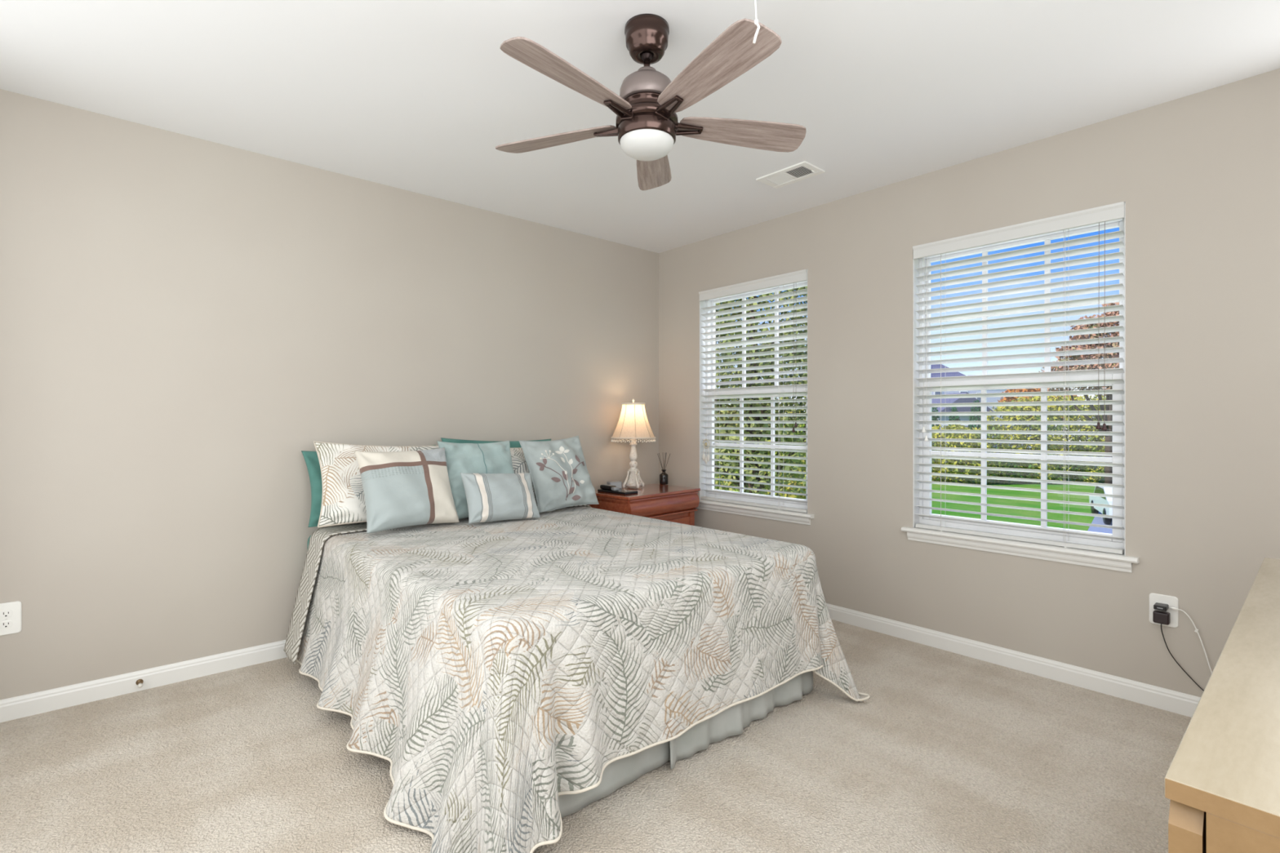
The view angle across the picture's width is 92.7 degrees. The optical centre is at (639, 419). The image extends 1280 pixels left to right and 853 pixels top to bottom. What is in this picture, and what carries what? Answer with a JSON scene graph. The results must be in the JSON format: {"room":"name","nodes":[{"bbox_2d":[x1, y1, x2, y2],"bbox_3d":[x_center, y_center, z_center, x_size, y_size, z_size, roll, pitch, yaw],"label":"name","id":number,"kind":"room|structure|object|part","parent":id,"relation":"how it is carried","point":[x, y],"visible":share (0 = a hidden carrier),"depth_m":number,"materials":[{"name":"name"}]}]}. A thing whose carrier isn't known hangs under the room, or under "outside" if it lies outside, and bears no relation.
{"room":"bedroom","nodes":[
{"label":"bedroom","id":0,"kind":"room"},
{"bbox_2d":[0,88,658,699],"bbox_3d":[-1.305,-0.057,3.478,4.030,2.440,0.140,0,0,-42],"label":"wall","id":1,"kind":"structure","parent":0,"point":[183,317],"depth_m":2.82,"materials":[{"name":"beige paint"}]},
{"bbox_2d":[0,600,22,635],"bbox_3d":[-2.465,0.770,2.348,0.118,0.124,0.009,0,0,-42],"label":"wall outlet","id":2,"kind":"object","parent":1,"relation":"attached to","point":[11,613],"visible":1,"depth_m":2.37,"materials":[{"name":"white plastic"}]},
{"bbox_2d":[0,620,12,628],"bbox_3d":[-2.450,0.790,2.358,0.034,0.025,0.003,0,0,-42],"label":"socket","id":3,"kind":"object","parent":2,"relation":"attached to","point":[3,624],"depth_m":2.36,"materials":[{"name":"white plastic"}]},
{"bbox_2d":[0,609,12,617],"bbox_3d":[-2.450,0.750,2.358,0.034,0.025,0.003,0,0,-42],"label":"socket","id":4,"kind":"object","parent":2,"relation":"attached to","point":[3,613],"depth_m":2.36,"materials":[{"name":"white plastic"}]},
{"bbox_2d":[135,679,143,688],"bbox_3d":[-2.130,1.125,2.598,0.025,0.025,0.055,0,0,-42],"label":"door stop","id":5,"kind":"object","parent":1,"relation":"attached to","point":[139,682],"visible":1,"depth_m":2.61,"materials":[{"name":"gold metal"}]},
{"bbox_3d":[-2.134,1.125,2.603,0.025,0.025,0.042,0,0,-42],"label":"post","id":6,"kind":"part","parent":5,"relation":"part of","materials":[{"name":"gold metal"}]},
{"bbox_2d":[0,640,287,722],"bbox_3d":[-1.254,1.121,3.420,3.750,0.083,0.013,0,0,-42],"label":"baseboard","id":7,"kind":"structure","parent":1,"relation":"attached to","point":[37,703],"depth_m":2.60,"materials":[{"name":"white paint"}]},
{"bbox_2d":[0,619,1191,852],"bbox_3d":[0.016,1.223,1.990,4.030,0.120,4.120,0,0,-42],"label":"floor","id":8,"kind":"structure","parent":0,"point":[948,752],"depth_m":1.99,"materials":[{"name":"beige carpet"}]},
{"bbox_2d":[306,534,813,817],"bbox_3d":[-0.430,0.860,2.816,1.564,0.606,1.943,0,0,-42],"label":"bed","id":9,"kind":"object","parent":8,"relation":"on","point":[731,722],"visible":0.1,"depth_m":2.09,"materials":[{"name":"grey fabric"}]},
{"bbox_2d":[283,504,870,852],"bbox_3d":[-0.365,0.835,2.689,1.812,0.645,2.038,0,0,-42],"label":"bedspread","id":10,"kind":"object","parent":9,"relation":"on","point":[499,669],"visible":0.97,"depth_m":2.00,"materials":[{"name":"beige fabric"}]},
{"bbox_2d":[301,444,435,527],"bbox_3d":[-1.369,0.327,3.176,0.687,0.374,0.151,0,0,-41],"label":"bed pillow","id":11,"kind":"object","parent":10,"relation":"on","point":[311,458],"visible":0.07,"depth_m":2.97,"materials":[{"name":"teal fabric"}]},
{"bbox_2d":[313,440,439,527],"bbox_3d":[-1.258,0.304,3.094,0.718,0.404,0.213,0,0,-39],"label":"pillow sham","id":12,"kind":"object","parent":10,"relation":"on","point":[343,499],"visible":0.39,"depth_m":2.92,"materials":[{"name":"beige fabric"}]},
{"bbox_2d":[354,447,459,533],"bbox_3d":[-1.125,0.329,2.970,0.452,0.372,0.240,0,0,-43],"label":"throw cushion","id":13,"kind":"object","parent":10,"relation":"on","point":[402,489],"visible":1,"depth_m":2.89,"materials":[{"name":"blue fabric"}]},
{"bbox_2d":[436,440,514,519],"bbox_3d":[-0.853,0.312,3.290,0.440,0.404,0.224,0,0,-42],"label":"throw cushion","id":14,"kind":"object","parent":10,"relation":"on","point":[493,457],"visible":0.52,"depth_m":3.25,"materials":[{"name":"teal fabric"}]},
{"bbox_2d":[440,437,551,448],"bbox_3d":[-0.824,0.308,3.668,0.751,0.414,0.162,0,0,-41],"label":"bed pillow","id":15,"kind":"object","parent":10,"relation":"on","point":[513,444],"visible":0.06,"depth_m":3.61,"materials":[{"name":"teal fabric"}]},
{"bbox_2d":[460,472,540,524],"bbox_3d":[-0.717,0.391,3.158,0.414,0.248,0.187,0,0,-39],"label":"throw cushion","id":16,"kind":"object","parent":10,"relation":"on","point":[491,497],"visible":1,"depth_m":3.09,"materials":[{"name":"blue fabric"}]},
{"bbox_2d":[510,447,537,505],"bbox_3d":[-0.718,0.325,3.574,0.712,0.361,0.195,0,0,-41],"label":"pillow sham","id":17,"kind":"object","parent":10,"relation":"on","point":[519,464],"visible":0.03,"depth_m":3.56,"materials":[{"name":"beige fabric"}]},
{"bbox_2d":[519,435,599,512],"bbox_3d":[-0.468,0.306,3.593,0.248,0.418,0.442,0,0,43],"label":"throw cushion","id":18,"kind":"object","parent":10,"relation":"on","point":[560,476],"visible":1,"depth_m":3.52,"materials":[{"name":"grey fabric"}]},
{"bbox_2d":[586,483,700,525],"bbox_3d":[0.018,0.818,4.131,0.448,0.690,0.705,0,0,44],"label":"nightstand","id":19,"kind":"object","parent":8,"relation":"on","point":[674,504],"visible":0.3,"depth_m":3.98,"materials":[{"name":"brown wood"}]},
{"bbox_3d":[-0.208,0.554,3.891,0.390,0.121,0.024,0,0,44],"label":"moulding","id":20,"kind":"part","parent":19,"relation":"part of","materials":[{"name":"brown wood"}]},
{"bbox_2d":[606,480,622,488],"bbox_3d":[-0.175,0.447,4.171,0.095,0.052,0.051,0,0,-29],"label":"alarm clock","id":21,"kind":"object","parent":19,"relation":"on","point":[617,483],"visible":0.66,"depth_m":4.15,"materials":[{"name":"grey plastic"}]},
{"bbox_2d":[597,488,638,494],"bbox_3d":[-0.147,0.466,3.984,0.260,0.015,0.120,0,0,44],"label":"tablet","id":22,"kind":"object","parent":19,"relation":"on","point":[621,491],"visible":0.82,"depth_m":3.94,"materials":[{"name":"black plastic"}]},
{"bbox_2d":[600,484,618,490],"bbox_3d":[-0.201,0.444,4.009,0.050,0.029,0.158,0,0,-39],"label":"handset","id":23,"kind":"object","parent":22,"relation":"on","point":[605,486],"visible":1,"depth_m":3.98,"materials":[{"name":"black plastic"}]},
{"bbox_2d":[610,399,655,488],"bbox_3d":[-0.046,0.161,4.254,0.314,0.617,0.314,0,0,-42],"label":"table lamp","id":24,"kind":"object","parent":19,"relation":"on","point":[633,424],"visible":1,"depth_m":4.18,"materials":[{"name":"beige paint"}]},
{"bbox_3d":[-0.046,0.123,4.254,0.314,0.010,0.314,0,0,-42],"label":"rim trim","id":25,"kind":"part","parent":24,"relation":"part of","materials":[{"name":"beige fabric"}]},
{"bbox_3d":[-0.046,0.238,4.254,0.060,0.220,0.060,0,0,-42],"label":"stem","id":26,"kind":"part","parent":24,"relation":"part of","materials":[{"name":"beige paint"}]},
{"bbox_3d":[-0.046,0.007,4.254,0.299,0.239,0.299,0,0,-42],"label":"lamp shade","id":27,"kind":"part","parent":24,"relation":"part of","materials":[{"name":"beige fabric"}]},
{"bbox_3d":[-0.046,0.006,4.254,0.285,0.236,0.284,0,0,-29],"label":"seam trim","id":28,"kind":"part","parent":24,"relation":"part of","materials":[{"name":"beige fabric"}]},
{"bbox_3d":[-0.046,-0.112,4.254,0.170,0.012,0.170,0,0,-42],"label":"rim trim","id":29,"kind":"part","parent":24,"relation":"part of","materials":[{"name":"beige fabric"}]},
{"bbox_3d":[0.162,0.554,3.992,0.044,0.121,0.670,0,0,44],"label":"drawer","id":30,"kind":"part","parent":19,"relation":"part of","materials":[{"name":"brown wood"}]},
{"bbox_2d":[657,452,670,484],"bbox_3d":[0.173,0.356,4.484,0.077,0.234,0.068,0,0,-42],"label":"reed diffuser","id":31,"kind":"object","parent":19,"relation":"on","point":[663,477],"visible":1,"depth_m":4.47,"materials":[{"name":"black glass"}]},
{"bbox_3d":[0.158,0.623,3.996,0.034,0.012,0.664,0,0,44],"label":"bead moulding","id":32,"kind":"part","parent":19,"relation":"part of","materials":[{"name":"brown wood"}]},
{"bbox_3d":[0.154,0.758,4.000,0.016,0.190,0.530,0,0,44],"label":"drawer","id":33,"kind":"part","parent":19,"relation":"part of","materials":[{"name":"brown wood"}]},
{"bbox_3d":[0.344,0.893,4.233,0.050,0.530,0.050,0,0,44],"label":"corner post","id":34,"kind":"part","parent":19,"relation":"part of","materials":[{"name":"brown wood"}]},
{"bbox_2d":[1164,557,1279,852],"bbox_3d":[1.319,0.773,0.986,1.574,0.780,0.509,0,0,-42],"label":"dresser","id":35,"kind":"object","parent":8,"relation":"on","point":[1222,779],"visible":1,"depth_m":0.70,"materials":[{"name":"beige wood"}]},
{"bbox_3d":[0.868,0.515,0.903,0.782,0.209,0.027,0,0,-42],"label":"drawer","id":36,"kind":"part","parent":35,"relation":"part of","materials":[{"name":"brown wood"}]},
{"bbox_3d":[0.750,0.784,0.458,0.020,0.758,0.476,0,0,-42],"label":"panel","id":37,"kind":"part","parent":35,"relation":"part of","materials":[{"name":"brown wood"}]},
{"bbox_2d":[0,0,1279,253],"bbox_3d":[0.016,-1.337,1.990,4.030,0.120,4.120,0,0,-42],"label":"ceiling","id":38,"kind":"structure","parent":0,"point":[420,96],"depth_m":2.30,"materials":[{"name":"white paint"}]},
{"bbox_2d":[495,13,806,190],"bbox_3d":[0.024,-1.068,1.958,1.069,0.418,1.070,0,0,-42],"label":"ceiling fan","id":39,"kind":"object","parent":38,"relation":"hanging from","point":[647,104],"visible":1,"depth_m":1.91,"materials":[{"name":"brown wood"}]},
{"bbox_3d":[-0.287,-0.972,2.116,0.453,0.006,0.138,0,13,22],"label":"blade","id":40,"kind":"part","parent":39,"relation":"part of","materials":[{"name":"brown wood"}]},
{"bbox_3d":[-0.194,-0.972,1.734,0.138,0.006,0.453,17,11,39],"label":"blade","id":41,"kind":"part","parent":39,"relation":"part of","materials":[{"name":"brown wood"}]},
{"bbox_3d":[0.022,-0.884,1.988,0.176,0.051,0.176,0,0,-42],"label":"lamp shade","id":42,"kind":"part","parent":39,"relation":"part of","materials":[{"name":"white glass"}]},
{"bbox_3d":[0.048,-0.972,2.322,0.138,0.006,0.453,-13,-1,4],"label":"blade","id":43,"kind":"part","parent":39,"relation":"part of","materials":[{"name":"brown wood"}]},
{"bbox_3d":[0.198,-0.972,1.704,0.138,0.006,0.453,15,-8,-31],"label":"blade","id":44,"kind":"part","parent":39,"relation":"part of","materials":[{"name":"brown wood"}]},
{"bbox_3d":[0.348,-0.972,2.067,0.453,0.006,0.138,0,-13,-14],"label":"blade","id":45,"kind":"part","parent":39,"relation":"part of","materials":[{"name":"brown wood"}]},
{"bbox_2d":[752,0,759,44],"bbox_3d":[0.258,-1.056,1.350,0.016,0.443,0.009,0,0,-4],"label":"pull cord","id":46,"kind":"object","parent":38,"relation":"hanging from","point":[756,21],"visible":1,"depth_m":1.35,"materials":[{"name":"white plastic"}]},
{"bbox_3d":[0.255,-1.081,1.350,0.008,0.392,0.004,0,0,3],"label":"cord","id":47,"kind":"part","parent":46,"relation":"part of","materials":[{"name":"white plastic"}]},
{"bbox_2d":[755,160,825,188],"bbox_3d":[0.781,-1.270,3.177,0.182,0.014,0.300,0,0,-42],"label":"ceiling vent","id":48,"kind":"object","parent":38,"relation":"in","point":[804,170],"visible":1,"depth_m":3.17,"materials":[{"name":"white plastic"}]},
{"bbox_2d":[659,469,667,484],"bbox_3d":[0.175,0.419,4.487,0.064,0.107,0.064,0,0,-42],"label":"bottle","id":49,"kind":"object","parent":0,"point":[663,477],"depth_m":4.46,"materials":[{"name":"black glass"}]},
{"bbox_2d":[658,68,1279,697],"bbox_3d":[1.471,-0.057,3.281,0.140,2.440,3.840,0,0,-42],"label":"wall","id":50,"kind":"structure","parent":0,"point":[1197,175],"depth_m":2.63,"materials":[{"name":"beige paint"}]},
{"bbox_2d":[697,280,813,524],"bbox_3d":[0.756,-0.140,4.055,0.179,1.545,0.980,0,0,-42],"label":"window","id":51,"kind":"structure","parent":50,"relation":"in","point":[799,517],"depth_m":4.16,"materials":[{"name":"white plastic"}]},
{"bbox_2d":[698,269,807,512],"bbox_3d":[0.735,-0.171,4.037,0.072,1.481,0.882,0,0,-42],"label":"window blind","id":52,"kind":"object","parent":51,"relation":"attached to","point":[796,277],"visible":0.94,"depth_m":4.00,"materials":[{"name":"white plastic"}]},
{"bbox_2d":[702,433,710,463],"bbox_3d":[0.464,0.193,4.279,0.020,0.229,0.069,0,0,-42],"label":"hanging ornament","id":53,"kind":"object","parent":52,"relation":"hanging from","point":[707,458],"visible":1,"depth_m":4.27,"materials":[{"name":"white rubber"}]},
{"bbox_3d":[0.536,-0.153,4.273,0.054,1.416,0.014,0,0,-42],"label":"ladder cord","id":54,"kind":"part","parent":52,"relation":"part of","materials":[{"name":"white fabric"}]},
{"bbox_3d":[0.741,0.555,4.043,0.052,0.019,0.868,0,0,-42],"label":"rail","id":55,"kind":"part","parent":52,"relation":"part of","materials":[{"name":"white plastic"}]},
{"bbox_3d":[0.891,-0.153,3.873,0.054,1.416,0.014,0,0,-42],"label":"ladder cord","id":56,"kind":"part","parent":52,"relation":"part of","materials":[{"name":"white fabric"}]},
{"bbox_3d":[0.948,-0.407,3.761,0.004,0.908,0.002,0,0,-15],"label":"pull cord","id":57,"kind":"part","parent":52,"relation":"part of","materials":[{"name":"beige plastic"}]},
{"bbox_3d":[0.959,-0.422,3.749,0.004,0.878,0.002,0,0,-15],"label":"pull cord","id":58,"kind":"part","parent":52,"relation":"part of","materials":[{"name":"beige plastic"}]},
{"bbox_3d":[0.728,0.578,4.031,0.106,0.022,0.980,0,0,-42],"label":"sill","id":59,"kind":"part","parent":51,"relation":"part of","materials":[{"name":"white paint"}]},
{"bbox_3d":[0.781,0.151,4.078,0.028,0.749,0.846,0,0,-42],"label":"sash","id":60,"kind":"part","parent":51,"relation":"part of","materials":[{"name":"white plastic"}]},
{"bbox_3d":[0.806,-0.510,4.100,0.026,0.703,0.846,0,0,-42],"label":"sash","id":61,"kind":"part","parent":51,"relation":"part of","materials":[{"name":"white plastic"}]},
{"bbox_2d":[826,603,1200,717],"bbox_3d":[1.418,1.121,3.225,0.013,0.083,3.827,0,0,-42],"label":"baseboard","id":62,"kind":"structure","parent":50,"relation":"attached to","point":[1161,698],"depth_m":2.80,"materials":[{"name":"white paint"}]},
{"bbox_2d":[901,201,1139,573],"bbox_3d":[1.769,-0.140,2.913,0.179,1.545,0.980,0,0,-42],"label":"window","id":63,"kind":"structure","parent":50,"relation":"in","point":[1121,562],"depth_m":2.88,"materials":[{"name":"white plastic"}]},
{"bbox_2d":[912,201,1124,554],"bbox_3d":[1.749,-0.171,2.895,0.072,1.481,0.882,0,0,-42],"label":"window blind","id":64,"kind":"object","parent":63,"relation":"attached to","point":[1113,211],"visible":0.9,"depth_m":2.84,"materials":[{"name":"white plastic"}]},
{"bbox_3d":[1.550,-0.153,3.131,0.054,1.416,0.014,0,0,-42],"label":"ladder cord","id":65,"kind":"part","parent":64,"relation":"part of","materials":[{"name":"white fabric"}]},
{"bbox_3d":[1.755,0.555,2.901,0.052,0.019,0.868,0,0,-42],"label":"rail","id":66,"kind":"part","parent":64,"relation":"part of","materials":[{"name":"white plastic"}]},
{"bbox_3d":[1.905,-0.153,2.732,0.054,1.416,0.014,0,0,-42],"label":"ladder cord","id":67,"kind":"part","parent":64,"relation":"part of","materials":[{"name":"white fabric"}]},
{"bbox_3d":[1.966,-0.424,2.614,0.004,0.873,0.002,0,0,-15],"label":"pull cord","id":68,"kind":"part","parent":64,"relation":"part of","materials":[{"name":"white fabric"}]},
{"bbox_3d":[1.979,-0.422,2.599,0.004,0.878,0.002,0,0,-15],"label":"pull cord","id":69,"kind":"part","parent":64,"relation":"part of","materials":[{"name":"white fabric"}]},
{"bbox_3d":[1.742,0.578,2.889,0.106,0.022,0.980,0,0,-42],"label":"sill","id":70,"kind":"part","parent":63,"relation":"part of","materials":[{"name":"white paint"}]},
{"bbox_3d":[1.795,0.151,2.936,0.028,0.749,0.846,0,0,-42],"label":"sash","id":71,"kind":"part","parent":63,"relation":"part of","materials":[{"name":"white plastic"}]},
{"bbox_3d":[1.820,-0.510,2.958,0.026,0.703,0.846,0,0,-42],"label":"sash","id":72,"kind":"part","parent":63,"relation":"part of","materials":[{"name":"white plastic"}]},
{"bbox_2d":[1149,592,1178,627],"bbox_3d":[2.105,0.766,2.453,0.009,0.124,0.090,0,0,-42],"label":"wall outlet","id":73,"kind":"object","parent":50,"relation":"attached to","point":[1173,602],"visible":0.54,"depth_m":2.44,"materials":[{"name":"white plastic"}]},
{"bbox_2d":[1153,602,1168,611],"bbox_3d":[2.081,0.747,2.436,0.053,0.018,0.040,0,0,-42],"label":"charger","id":74,"kind":"object","parent":73,"relation":"attached to","point":[1161,606],"visible":1,"depth_m":2.42,"materials":[{"name":"black plastic"}]},
{"bbox_2d":[1168,606,1212,673],"bbox_3d":[2.223,0.950,2.292,0.022,0.415,0.357,0,0,-39],"label":"charging cable","id":75,"kind":"object","parent":74,"relation":"attached to","point":[1170,607],"visible":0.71,"depth_m":2.37,"materials":[{"name":"white plastic"}]},
{"bbox_2d":[1152,609,1204,691],"bbox_3d":[2.190,0.963,2.329,0.037,0.391,0.356,0,0,-42],"label":"power adapter","id":76,"kind":"object","parent":73,"relation":"attached to","point":[1161,617],"visible":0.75,"depth_m":2.43,"materials":[{"name":"black plastic"}]},
{"bbox_3d":[2.200,0.984,2.322,0.030,0.348,0.333,0,0,-40],"label":"power cord","id":77,"kind":"part","parent":76,"relation":"part of","materials":[{"name":"black plastic"}]},
{"bbox_2d":[1038,293,1119,484],"bbox_3d":[24.039,-1.102,31.087,6.788,10.537,3.675,0,0,17],"label":"autumn tree","id":78,"kind":"object","parent":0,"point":[1108,469],"visible":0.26,"depth_m":30.91,"materials":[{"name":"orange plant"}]},
{"label":"outside","id":79,"kind":"structure","parent":0,"visible":0},
{"bbox_2d":[776,444,1104,530],"bbox_3d":[25.841,4.163,67.604,118.000,0.001,180.000,0,0,-42],"label":"lawn","id":80,"kind":"structure","parent":79,"point":[1067,487],"depth_m":30.79,"materials":[{"name":"green plant"}]},
{"bbox_2d":[715,404,805,499],"bbox_3d":[4.387,1.866,22.978,4.195,4.833,14.770,0,0,-4],"label":"hedge","id":81,"kind":"object","parent":80,"relation":"on","point":[788,489],"visible":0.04,"depth_m":18.55,"materials":[{"name":"green plant"}]},
{"bbox_2d":[715,286,807,496],"bbox_3d":[2.085,-0.231,12.066,5.846,8.796,4.451,0,0,35],"label":"leafy tree","id":82,"kind":"object","parent":80,"relation":"on","point":[801,476],"visible":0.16,"depth_m":11.26,"materials":[{"name":"green plant"}]},
{"bbox_2d":[931,407,940,471],"bbox_3d":[21.144,1.527,43.977,1.335,5.492,1.380,0,0,0],"label":"conifer","id":83,"kind":"object","parent":80,"relation":"on","point":[933,417],"visible":0.13,"depth_m":43.74,"materials":[{"name":"green plant"}]},
{"bbox_2d":[945,406,960,464],"bbox_3d":[22.664,1.621,43.983,1.266,5.284,1.256,0,0,-42],"label":"conifer","id":84,"kind":"object","parent":80,"relation":"on","point":[953,409],"visible":0.07,"depth_m":43.92,"materials":[{"name":"green plant"}]},
{"bbox_2d":[930,364,976,398],"bbox_3d":[32.256,-1.131,69.350,8.850,10.587,7.300,0,0,0],"label":"house","id":85,"kind":"structure","parent":80,"relation":"on","point":[937,366],"depth_m":66.94,"materials":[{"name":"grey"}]},
{"bbox_2d":[931,392,993,462],"bbox_3d":[29.893,0.819,59.350,5.764,6.688,7.300,0,0,0],"label":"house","id":86,"kind":"structure","parent":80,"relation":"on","point":[961,409],"depth_m":55.95,"materials":[{"name":"grey"}]},
{"bbox_2d":[968,399,981,471],"bbox_3d":[24.276,1.425,43.995,1.429,5.800,1.536,0,0,-42],"label":"conifer","id":87,"kind":"object","parent":80,"relation":"on","point":[973,418],"visible":0.12,"depth_m":43.89,"materials":[{"name":"green plant"}]},
{"bbox_2d":[976,389,1048,449],"bbox_3d":[44.620,-0.762,77.350,10.836,9.849,7.300,0,0,0],"label":"house","id":88,"kind":"structure","parent":80,"relation":"on","point":[988,399],"depth_m":74.01,"materials":[{"name":"grey"}]},
{"bbox_2d":[931,395,1106,484],"bbox_3d":[26.249,1.245,40.047,17.759,6.201,3.763,0,0,1],"label":"hedge","id":89,"kind":"object","parent":80,"relation":"on","point":[1090,468],"visible":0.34,"depth_m":39.30,"materials":[{"name":"green plant"}]},
{"bbox_2d":[997,388,1083,448],"bbox_3d":[33.920,0.493,51.681,6.298,7.351,4.190,0,0,16],"label":"tree","id":90,"kind":"object","parent":80,"relation":"on","point":[1006,399],"visible":0.1,"depth_m":51.31,"materials":[{"name":"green plant"}]},
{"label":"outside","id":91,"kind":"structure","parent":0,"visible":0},
{"bbox_2d":[1087,511,1112,533],"bbox_3d":[27.873,4.143,32.009,38.639,0.001,5.090,0,0,-42],"label":"driveway","id":92,"kind":"structure","parent":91,"point":[1097,520],"depth_m":23.45,"materials":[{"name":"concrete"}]},
{"bbox_2d":[1088,486,1112,524],"bbox_3d":[19.877,3.418,25.000,1.800,1.450,4.500,0,0,28],"label":"car","id":93,"kind":"object","parent":92,"relation":"on","point":[1100,490],"visible":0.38,"depth_m":24.45,"materials":[{"name":"white paint"}]}
]}

